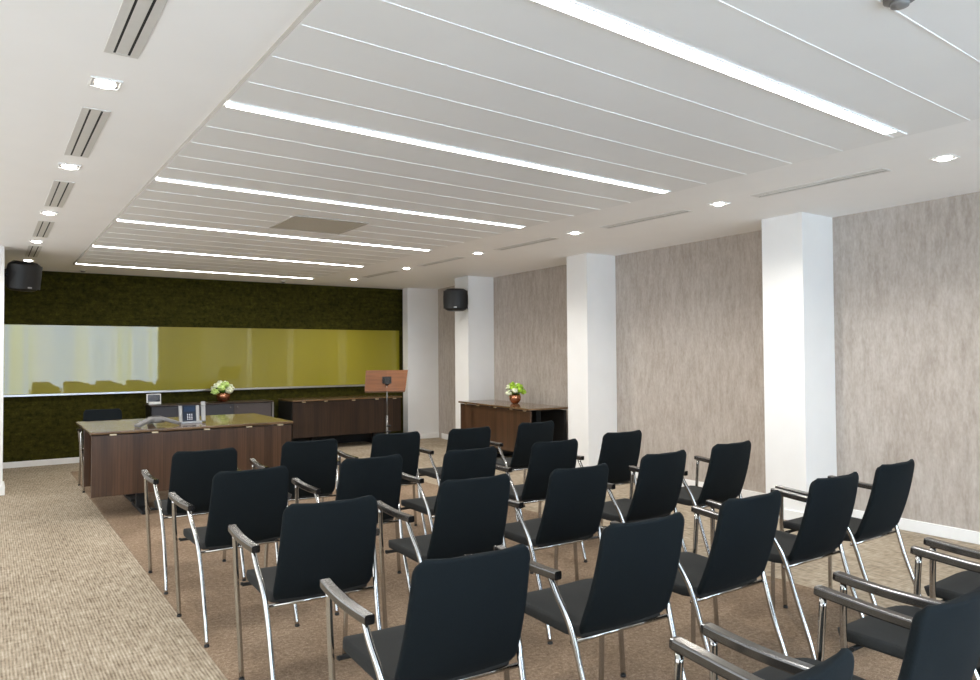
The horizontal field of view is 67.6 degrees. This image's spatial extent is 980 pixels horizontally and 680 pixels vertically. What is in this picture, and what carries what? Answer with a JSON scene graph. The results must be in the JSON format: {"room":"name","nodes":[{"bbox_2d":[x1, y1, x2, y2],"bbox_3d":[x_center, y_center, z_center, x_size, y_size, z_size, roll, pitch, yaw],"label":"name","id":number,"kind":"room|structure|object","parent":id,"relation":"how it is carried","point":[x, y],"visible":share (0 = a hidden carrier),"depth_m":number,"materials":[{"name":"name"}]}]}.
{"room":"conference room","nodes":[
{"label":"conference room","id":0,"kind":"room"},
{"bbox_2d":[0,246,4,485],"bbox_3d":[-6.374,0.315,7.089,2.766,2.627,0.320,1,-2,-35],"label":"wall","id":1,"kind":"structure","parent":0,"point":[2,248],"depth_m":7.74,"materials":[{"name":"white paint"}]},
{"bbox_2d":[0,481,4,495],"bbox_3d":[-6.357,1.578,7.065,2.786,0.100,0.360,1,-2,-35],"label":"baseboard","id":2,"kind":"structure","parent":1,"relation":"attached to","point":[2,488],"depth_m":7.70,"materials":[{"name":"paint"}]},
{"bbox_2d":[4,260,42,291],"bbox_3d":[-5.208,-0.712,8.156,0.301,0.349,0.382,-1,-1,24],"label":"wall speaker","id":3,"kind":"object","parent":1,"relation":"attached to","point":[23,276],"visible":1,"depth_m":8.05,"materials":[{"name":"black plastic"}]},
{"bbox_2d":[3,269,402,462],"bbox_3d":[-4.960,0.388,10.701,9.400,2.627,0.120,1,-2,-35],"label":"wall","id":4,"kind":"structure","parent":0,"point":[34,427],"depth_m":10.74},
{"bbox_2d":[3,457,83,468],"bbox_3d":[-5.149,1.659,10.458,8.630,0.078,0.026,1,-2,-35],"label":"baseboard","id":5,"kind":"structure","parent":4,"relation":"attached to","point":[74,459],"depth_m":9.83,"materials":[{"name":"paint"}]},
{"bbox_2d":[3,324,398,396],"bbox_3d":[-5.138,0.283,10.474,8.606,0.958,0.053,1,-2,-35],"label":"board","id":6,"kind":"object","parent":4,"relation":"attached to","point":[40,360],"visible":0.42,"depth_m":10.87,"materials":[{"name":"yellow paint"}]},
{"bbox_2d":[403,288,438,433],"bbox_3d":[-1.189,0.412,12.921,0.674,2.627,0.191,0,-2,-33],"label":"pillar","id":7,"kind":"structure","parent":0,"point":[420,306],"depth_m":12.81,"materials":[{"name":"white paint"}]},
{"bbox_2d":[438,286,455,437],"bbox_3d":[-0.550,0.395,12.385,0.119,2.627,2.018,0,-1,-26],"label":"wall","id":8,"kind":"structure","parent":0,"point":[446,319],"depth_m":12.66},
{"bbox_2d":[420,432,438,438],"bbox_3d":[-1.186,1.678,12.831,0.619,0.092,0.113,0,-2,-32],"label":"baseboard","id":9,"kind":"structure","parent":8,"relation":"attached to","point":[436,434],"depth_m":12.84,"materials":[{"name":"paint"}]},
{"bbox_2d":[441,433,447,439],"bbox_3d":[-0.494,1.657,12.121,0.026,0.092,1.559,0,-1,-26],"label":"baseboard","id":10,"kind":"structure","parent":8,"relation":"attached to","point":[443,436],"depth_m":12.69,"materials":[{"name":"paint"}]},
{"bbox_2d":[455,276,493,428],"bbox_3d":[-0.227,0.365,11.156,0.498,2.627,0.399,1,-2,-35],"label":"pillar","id":11,"kind":"structure","parent":0,"point":[474,326],"depth_m":11.00,"materials":[{"name":"white paint"}]},
{"bbox_2d":[443,288,467,310],"bbox_3d":[-0.506,-0.592,10.849,0.368,0.330,0.308,0,-1,1],"label":"wall speaker","id":12,"kind":"object","parent":11,"relation":"attached to","point":[454,299],"visible":1,"depth_m":10.72,"materials":[{"name":"black plastic"}]},
{"bbox_2d":[0,0,979,289],"bbox_3d":[-1.007,-1.107,5.170,9.600,0.110,15.000,1,-2,-35],"label":"ceiling","id":13,"kind":"structure","parent":0,"point":[525,80],"depth_m":3.79,"materials":[{"name":"paint"}]},
{"bbox_2d":[25,245,42,256],"bbox_3d":[-5.080,-0.982,8.140,0.124,0.006,0.982,1,-2,-35],"label":"ceiling vent","id":14,"kind":"object","parent":13,"relation":"in","point":[32,251],"visible":1,"depth_m":8.11,"materials":[{"name":"metal"}]},
{"bbox_2d":[29,240,43,242],"bbox_3d":[-4.600,-0.996,7.426,0.124,0.017,0.124,1,-2,-35],"label":"recessed light","id":15,"kind":"object","parent":13,"relation":"in","point":[33,241],"visible":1,"depth_m":7.40,"materials":[{"name":"white plastic"}]},
{"bbox_2d":[32,220,54,237],"bbox_3d":[-4.132,-1.020,6.766,0.124,0.006,0.982,1,-2,-35],"label":"ceiling vent","id":16,"kind":"object","parent":13,"relation":"in","point":[43,228],"visible":1,"depth_m":6.71,"materials":[{"name":"metal"}]},
{"bbox_2d":[40,210,57,214],"bbox_3d":[-3.612,-1.036,5.994,0.124,0.017,0.124,1,-2,-35],"label":"recessed light","id":17,"kind":"object","parent":13,"relation":"in","point":[41,212],"visible":1,"depth_m":5.97,"materials":[{"name":"white plastic"}]},
{"bbox_2d":[44,180,74,207],"bbox_3d":[-3.155,-1.060,5.351,0.124,0.006,0.982,1,-2,-35],"label":"ceiling vent","id":18,"kind":"object","parent":13,"relation":"in","point":[59,192],"visible":1,"depth_m":5.30,"materials":[{"name":"metal"}]},
{"bbox_2d":[57,162,81,169],"bbox_3d":[-2.622,-1.076,4.561,0.124,0.017,0.124,1,-2,-35],"label":"recessed light","id":19,"kind":"object","parent":13,"relation":"in","point":[60,165],"visible":1,"depth_m":4.54,"materials":[{"name":"white plastic"}]},
{"bbox_2d":[64,107,110,157],"bbox_3d":[-2.172,-1.100,3.928,0.124,0.006,0.982,1,-2,-35],"label":"ceiling vent","id":20,"kind":"object","parent":13,"relation":"in","point":[90,122],"visible":1,"depth_m":3.86,"materials":[{"name":"metal"}]},
{"bbox_2d":[87,76,122,90],"bbox_3d":[-1.679,-1.114,3.195,0.124,0.017,0.124,1,-2,-35],"label":"recessed light","id":21,"kind":"object","parent":13,"relation":"in","point":[94,81],"visible":1,"depth_m":3.18,"materials":[{"name":"white plastic"}]},
{"bbox_2d":[103,0,167,58],"bbox_3d":[-1.183,-1.139,2.497,0.124,0.006,0.982,1,-2,-35],"label":"ceiling vent","id":22,"kind":"object","parent":13,"relation":"in","point":[135,21],"visible":1,"depth_m":2.65,"materials":[{"name":"metal"}]},
{"bbox_2d":[76,263,313,278],"bbox_3d":[-3.837,-0.923,9.894,3.085,0.012,0.076,1,-2,-37],"label":"recessed light","id":23,"kind":"object","parent":13,"relation":"in","point":[76,263],"visible":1,"depth_m":9.74,"materials":[{"name":"white plastic"}]},
{"bbox_2d":[93,245,364,266],"bbox_3d":[-2.864,-0.963,8.499,3.101,0.012,0.076,1,-2,-37],"label":"recessed light","id":24,"kind":"object","parent":13,"relation":"in","point":[93,245],"visible":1,"depth_m":8.33,"materials":[{"name":"white plastic"}]},
{"bbox_2d":[117,219,429,250],"bbox_3d":[-1.900,-1.001,7.116,3.116,0.012,0.076,1,-2,-37],"label":"recessed light","id":25,"kind":"object","parent":13,"relation":"in","point":[121,220],"visible":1,"depth_m":6.93,"materials":[{"name":"white plastic"}]},
{"bbox_2d":[269,215,368,234],"bbox_3d":[-1.519,-1.018,6.492,0.664,0.013,0.670,1,-2,-35],"label":"ceiling vent","id":26,"kind":"object","parent":13,"relation":"in","point":[297,222],"visible":1,"depth_m":6.46,"materials":[{"name":"metal"}]},
{"bbox_2d":[156,177,525,227],"bbox_3d":[-0.932,-1.040,5.711,3.112,0.012,0.076,1,-2,-37],"label":"recessed light","id":27,"kind":"object","parent":13,"relation":"in","point":[158,178],"visible":1,"depth_m":5.47,"materials":[{"name":"white plastic"}]},
{"bbox_2d":[364,270,398,277],"bbox_3d":[-1.585,-0.951,10.577,0.124,0.006,0.982,1,-2,-36],"label":"ceiling vent","id":28,"kind":"object","parent":13,"relation":"in","point":[392,271],"visible":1,"depth_m":10.59,"materials":[{"name":"metal"}]},
{"bbox_2d":[417,257,466,265],"bbox_3d":[-0.621,-0.988,9.238,0.124,0.006,0.982,1,-2,-36],"label":"ceiling vent","id":29,"kind":"object","parent":13,"relation":"in","point":[454,258],"visible":1,"depth_m":9.20,"materials":[{"name":"metal"}]},
{"bbox_2d":[226,101,670,193],"bbox_3d":[0.032,-1.079,4.328,3.128,0.012,0.076,1,-2,-37],"label":"recessed light","id":30,"kind":"object","parent":13,"relation":"in","point":[234,105],"visible":1,"depth_m":4.02,"materials":[{"name":"white plastic"}]},
{"bbox_2d":[493,237,559,249],"bbox_3d":[0.376,-1.027,7.855,0.124,0.006,0.982,1,-2,-36],"label":"ceiling vent","id":31,"kind":"object","parent":13,"relation":"in","point":[550,238],"visible":1,"depth_m":7.80,"materials":[{"name":"metal"}]},
{"bbox_2d":[566,231,583,234],"bbox_3d":[0.829,-1.041,7.147,0.124,0.017,0.124,1,-2,-35],"label":"recessed light","id":32,"kind":"object","parent":13,"relation":"in","point":[572,232],"visible":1,"depth_m":7.12,"materials":[{"name":"white plastic"}]},
{"bbox_2d":[600,210,692,228],"bbox_3d":[1.361,-1.066,6.488,0.124,0.006,0.982,1,-2,-36],"label":"ceiling vent","id":33,"kind":"object","parent":13,"relation":"in","point":[678,211],"visible":1,"depth_m":6.43,"materials":[{"name":"metal"}]},
{"bbox_2d":[529,0,906,137],"bbox_3d":[0.961,-1.116,2.996,3.142,0.012,0.076,1,-2,-37],"label":"recessed light","id":34,"kind":"object","parent":13,"relation":"in","point":[575,9],"visible":1,"depth_m":2.91,"materials":[{"name":"white plastic"}]},
{"bbox_2d":[708,201,729,205],"bbox_3d":[1.820,-1.079,5.820,0.124,0.017,0.124,1,-2,-35],"label":"recessed light","id":35,"kind":"object","parent":13,"relation":"in","point":[719,203],"visible":1,"depth_m":5.79,"materials":[{"name":"white plastic"}]},
{"bbox_2d":[750,168,890,197],"bbox_3d":[2.304,-1.103,5.177,0.124,0.006,0.982,1,-2,-36],"label":"ceiling vent","id":36,"kind":"object","parent":13,"relation":"in","point":[880,170],"visible":1,"depth_m":5.12,"materials":[{"name":"metal"}]},
{"bbox_2d":[883,0,914,9],"bbox_3d":[1.359,-1.117,2.428,0.100,0.034,0.100,1,-2,-35],"label":"ceiling detector","id":37,"kind":"object","parent":13,"relation":"attached to","point":[892,4],"visible":1,"depth_m":2.42,"materials":[{"name":"grey plastic"}]},
{"bbox_2d":[929,154,959,161],"bbox_3d":[2.799,-1.116,4.508,0.124,0.017,0.124,1,-2,-35],"label":"recessed light","id":38,"kind":"object","parent":13,"relation":"in","point":[947,157],"visible":1,"depth_m":4.49,"materials":[{"name":"white plastic"}]},
{"bbox_2d":[0,438,979,679],"bbox_3d":[-0.988,1.574,5.108,9.600,0.063,15.000,1,-2,-35],"label":"floor","id":39,"kind":"structure","parent":0,"point":[300,653],"depth_m":4.20,"materials":[{"name":"brown carpet"}]},
{"bbox_2d":[77,408,121,492],"bbox_3d":[-4.279,1.210,8.156,0.587,0.851,0.631,1,-2,-35],"label":"chair","id":40,"kind":"object","parent":39,"relation":"on","point":[98,414],"visible":0.41,"depth_m":8.31,"materials":[{"name":"grey fabric"}]},
{"bbox_2d":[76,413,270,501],"bbox_3d":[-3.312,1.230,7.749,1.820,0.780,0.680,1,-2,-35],"label":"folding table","id":41,"kind":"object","parent":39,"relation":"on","point":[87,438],"visible":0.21,"depth_m":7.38,"materials":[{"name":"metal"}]},
{"bbox_2d":[82,417,292,514],"bbox_3d":[-2.933,1.214,7.182,1.820,0.780,0.680,1,-2,-35],"label":"desk","id":42,"kind":"object","parent":39,"relation":"on","point":[118,459],"visible":0.85,"depth_m":6.78,"materials":[{"name":"brown wood"}]},
{"bbox_2d":[134,415,181,427],"bbox_3d":[-3.233,0.773,7.063,0.423,0.095,0.368,1,-2,-38],"label":"phone","id":43,"kind":"object","parent":42,"relation":"on","point":[155,418],"visible":1,"depth_m":6.97,"materials":[{"name":"grey plastic"}]},
{"bbox_2d":[179,401,205,423],"bbox_3d":[-2.973,0.723,7.313,0.250,0.208,0.120,0,-1,-28],"label":"desk phone","id":44,"kind":"object","parent":42,"relation":"on","point":[187,413],"visible":0.88,"depth_m":7.30,"materials":[{"name":"white plastic"}]},
{"bbox_2d":[141,447,245,594],"bbox_3d":[-1.933,1.117,4.809,0.587,0.851,0.631,0,-2,-34],"label":"chair","id":45,"kind":"object","parent":39,"relation":"on","point":[192,473],"visible":0.69,"depth_m":4.58,"materials":[{"name":"grey fabric"}]},
{"bbox_2d":[145,394,273,417],"bbox_3d":[-4.064,1.230,10.672,1.714,0.928,0.448,1,-2,-35],"label":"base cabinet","id":46,"kind":"object","parent":39,"relation":"on","point":[263,407],"depth_m":10.54,"materials":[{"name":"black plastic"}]},
{"bbox_2d":[211,380,234,401],"bbox_3d":[-3.949,0.752,10.788,0.360,0.318,0.393,1,-2,-35],"label":"flower pot","id":47,"kind":"object","parent":46,"relation":"on","point":[222,390],"visible":1,"depth_m":10.71,"materials":[{"name":"orange metal"}]},
{"bbox_2d":[168,465,299,647],"bbox_3d":[-1.388,1.094,3.994,0.587,0.851,0.631,1,-2,-36],"label":"chair","id":48,"kind":"object","parent":39,"relation":"on","point":[255,500],"visible":0.81,"depth_m":3.79,"materials":[{"name":"grey fabric"}]},
{"bbox_2d":[249,439,340,565],"bbox_3d":[-1.382,1.124,5.294,0.587,0.851,0.631,0,-2,-31],"label":"chair","id":49,"kind":"object","parent":39,"relation":"on","point":[315,463],"visible":0.48,"depth_m":5.09,"materials":[{"name":"grey fabric"}]},
{"bbox_2d":[228,495,381,679],"bbox_3d":[-0.775,1.071,3.164,0.587,0.851,0.631,0,-2,-31],"label":"chair","id":50,"kind":"object","parent":39,"relation":"on","point":[335,540],"visible":0.94,"depth_m":2.96,"materials":[{"name":"grey fabric"}]},
{"bbox_2d":[278,395,401,442],"bbox_3d":[-2.414,1.321,11.874,1.860,0.780,0.700,1,-2,-35],"label":"sideboard","id":51,"kind":"object","parent":39,"relation":"on","point":[344,419],"visible":0.81,"depth_m":11.60,"materials":[{"name":"brown wood"}]},
{"bbox_2d":[291,454,410,615],"bbox_3d":[-0.831,1.100,4.432,0.587,0.851,0.631,1,-2,-35],"label":"chair","id":52,"kind":"object","parent":39,"relation":"on","point":[378,477],"visible":0.57,"depth_m":4.23,"materials":[{"name":"black fabric"}]},
{"bbox_2d":[337,431,426,534],"bbox_3d":[-0.848,1.131,5.762,0.587,0.851,0.631,0,-2,-32],"label":"chair","id":53,"kind":"object","parent":39,"relation":"on","point":[407,445],"visible":0.36,"depth_m":5.58,"materials":[{"name":"black fabric"}]},
{"bbox_2d":[365,370,407,433],"bbox_3d":[-1.288,1.000,8.935,0.437,1.262,0.478,-1,-2,36],"label":"lectern","id":54,"kind":"object","parent":39,"relation":"on","point":[376,381],"visible":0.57,"depth_m":8.91,"materials":[{"name":"wood"}]},
{"bbox_2d":[320,544,529,679],"bbox_3d":[-0.186,1.048,2.362,0.587,0.851,0.631,0,-2,-31],"label":"chair","id":55,"kind":"object","parent":39,"relation":"on","point":[465,615],"visible":1,"depth_m":2.16,"materials":[{"name":"grey fabric"}]},
{"bbox_2d":[395,446,496,573],"bbox_3d":[-0.273,1.104,4.772,0.587,0.851,0.631,1,-2,-35],"label":"chair","id":56,"kind":"object","parent":39,"relation":"on","point":[479,462],"visible":0.44,"depth_m":4.55,"materials":[{"name":"black fabric"}]},
{"bbox_2d":[377,473,522,645],"bbox_3d":[-0.213,1.079,3.692,0.587,0.851,0.631,0,-2,-33],"label":"chair","id":57,"kind":"object","parent":39,"relation":"on","point":[471,514],"visible":0.73,"depth_m":3.49,"materials":[{"name":"grey fabric"}]},
{"bbox_2d":[412,426,490,525],"bbox_3d":[-0.305,1.135,6.112,0.587,0.851,0.631,0,-2,-33],"label":"chair","id":58,"kind":"object","parent":39,"relation":"on","point":[468,438],"visible":0.34,"depth_m":5.89,"materials":[{"name":"black fabric"}]},
{"bbox_2d":[458,400,567,456],"bbox_3d":[0.279,1.257,9.952,0.620,0.780,1.950,0,-2,-29],"label":"sideboard","id":59,"kind":"object","parent":39,"relation":"on","point":[503,417],"visible":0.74,"depth_m":9.58,"materials":[{"name":"brown wood"}]},
{"bbox_2d":[505,382,526,403],"bbox_3d":[0.337,0.719,10.037,0.312,0.299,0.295,-1,-2,32],"label":"flower pot","id":60,"kind":"object","parent":59,"relation":"on","point":[516,388],"visible":1,"depth_m":9.98,"materials":[{"name":"orange metal"}]},
{"bbox_2d":[490,421,553,521],"bbox_3d":[0.254,1.142,6.596,0.587,0.851,0.631,0,-2,-34],"label":"chair","id":61,"kind":"object","parent":39,"relation":"on","point":[528,434],"visible":0.45,"depth_m":6.36,"materials":[{"name":"black fabric"}]},
{"bbox_2d":[496,439,586,573],"bbox_3d":[0.295,1.109,5.176,0.587,0.851,0.631,0,-2,-33],"label":"chair","id":62,"kind":"object","parent":39,"relation":"on","point":[545,457],"visible":0.62,"depth_m":4.94,"materials":[{"name":"black fabric"}]},
{"bbox_2d":[504,463,608,644],"bbox_3d":[0.316,1.082,4.002,0.587,0.851,0.631,0,-2,-34],"label":"chair","id":63,"kind":"object","parent":39,"relation":"on","point":[575,497],"visible":0.66,"depth_m":3.79,"materials":[{"name":"black fabric"}]},
{"bbox_2d":[494,512,686,679],"bbox_3d":[0.396,1.054,2.786,0.587,0.851,0.631,0,-2,-33],"label":"chair","id":64,"kind":"object","parent":39,"relation":"on","point":[632,582],"visible":0.83,"depth_m":2.58,"materials":[{"name":"grey fabric"}]},
{"bbox_2d":[577,430,641,526],"bbox_3d":[0.852,1.118,5.736,0.587,0.851,0.631,0,-2,-34],"label":"chair","id":65,"kind":"object","parent":39,"relation":"on","point":[619,450],"visible":0.41,"depth_m":5.52,"materials":[{"name":"black fabric"}]},
{"bbox_2d":[573,450,686,580],"bbox_3d":[0.868,1.090,4.527,0.587,0.851,0.631,1,-2,-37],"label":"chair","id":66,"kind":"object","parent":39,"relation":"on","point":[659,482],"visible":0.65,"depth_m":4.33,"materials":[{"name":"black fabric"}]},
{"bbox_2d":[610,490,787,679],"bbox_3d":[0.913,1.059,3.198,0.587,0.851,0.631,1,-2,-35],"label":"chair","id":67,"kind":"object","parent":39,"relation":"on","point":[745,531],"visible":0.67,"depth_m":3.00,"materials":[{"name":"grey fabric"}]},
{"bbox_2d":[677,440,750,556],"bbox_3d":[1.426,1.097,4.991,0.587,0.851,0.631,1,-2,-35],"label":"chair","id":68,"kind":"object","parent":39,"relation":"on","point":[725,477],"visible":0.52,"depth_m":4.77,"materials":[{"name":"grey fabric"}]},
{"bbox_2d":[669,636,853,679],"bbox_3d":[0.396,1.025,1.541,0.587,0.851,0.631,1,-2,-35],"label":"chair","id":69,"kind":"object","parent":39,"relation":"on","point":[840,666],"visible":1,"depth_m":1.74,"materials":[{"name":"grey fabric"}]},
{"bbox_2d":[705,472,864,659],"bbox_3d":[1.474,1.066,3.662,0.587,0.851,0.631,1,-2,-35],"label":"chair","id":70,"kind":"object","parent":39,"relation":"on","point":[830,502],"visible":0.6,"depth_m":3.45,"materials":[{"name":"grey fabric"}]},
{"bbox_2d":[700,585,979,679],"bbox_3d":[0.957,1.030,1.956,0.587,0.851,0.631,1,-2,-35],"label":"chair","id":71,"kind":"object","parent":39,"relation":"on","point":[943,643],"visible":0.94,"depth_m":1.76,"materials":[{"name":"grey fabric"}]},
{"bbox_2d":[775,459,922,608],"bbox_3d":[1.980,1.072,4.067,0.587,0.851,0.631,1,-2,-36],"label":"chair","id":72,"kind":"object","parent":39,"relation":"on","point":[890,488],"visible":0.55,"depth_m":3.87,"materials":[{"name":"grey fabric"}]},
{"bbox_2d":[832,546,979,679],"bbox_3d":[1.536,1.037,2.425,0.587,0.851,0.631,1,-2,-36],"label":"chair","id":73,"kind":"object","parent":39,"relation":"on","point":[869,632],"visible":0.62,"depth_m":2.46,"materials":[{"name":"grey fabric"}]},
{"bbox_2d":[923,537,979,601],"bbox_3d":[2.108,1.043,2.874,0.587,0.851,0.631,1,-2,-36],"label":"chair","id":74,"kind":"object","parent":39,"relation":"on","point":[956,585],"visible":0.74,"depth_m":2.91,"materials":[{"name":"grey fabric"}]},
{"bbox_2d":[567,253,616,467],"bbox_3d":[1.239,0.301,8.843,0.498,2.627,0.377,1,-2,-35],"label":"pillar","id":75,"kind":"structure","parent":0,"point":[591,280],"depth_m":8.68,"materials":[{"name":"white paint"}]},
{"bbox_2d":[493,192,979,531],"bbox_3d":[2.369,0.264,7.585,0.120,2.627,8.612,0,-2,-32],"label":"wall","id":76,"kind":"structure","parent":0,"point":[906,278],"depth_m":6.40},
{"bbox_2d":[635,472,765,497],"bbox_3d":[2.176,1.537,7.756,0.026,0.092,2.403,0,-2,-32],"label":"baseboard","id":77,"kind":"structure","parent":76,"relation":"attached to","point":[745,493],"depth_m":7.23,"materials":[{"name":"paint"}]},
{"bbox_2d":[784,509,803,519],"bbox_3d":[2.735,1.503,6.435,0.492,0.092,0.430,1,-2,-35],"label":"baseboard","id":78,"kind":"structure","parent":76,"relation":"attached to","point":[788,514],"depth_m":6.25,"materials":[{"name":"paint"}]},
{"bbox_2d":[762,212,836,511],"bbox_3d":[2.740,0.236,6.474,0.498,2.627,0.402,1,-2,-35],"label":"pillar","id":79,"kind":"structure","parent":0,"point":[799,342],"depth_m":6.32,"materials":[{"name":"white paint"}]},
{"bbox_3d":[5.529,0.127,2.598,0.246,2.627,3.200,1,-2,-35],"label":"wall","id":80,"kind":"structure","parent":0,"visible":0},
{"bbox_2d":[851,509,979,544],"bbox_3d":[4.691,1.428,3.788,0.026,0.092,6.176,0,-2,-32],"label":"baseboard","id":81,"kind":"structure","parent":80,"relation":"attached to","point":[959,534],"depth_m":5.69,"materials":[{"name":"paint"}]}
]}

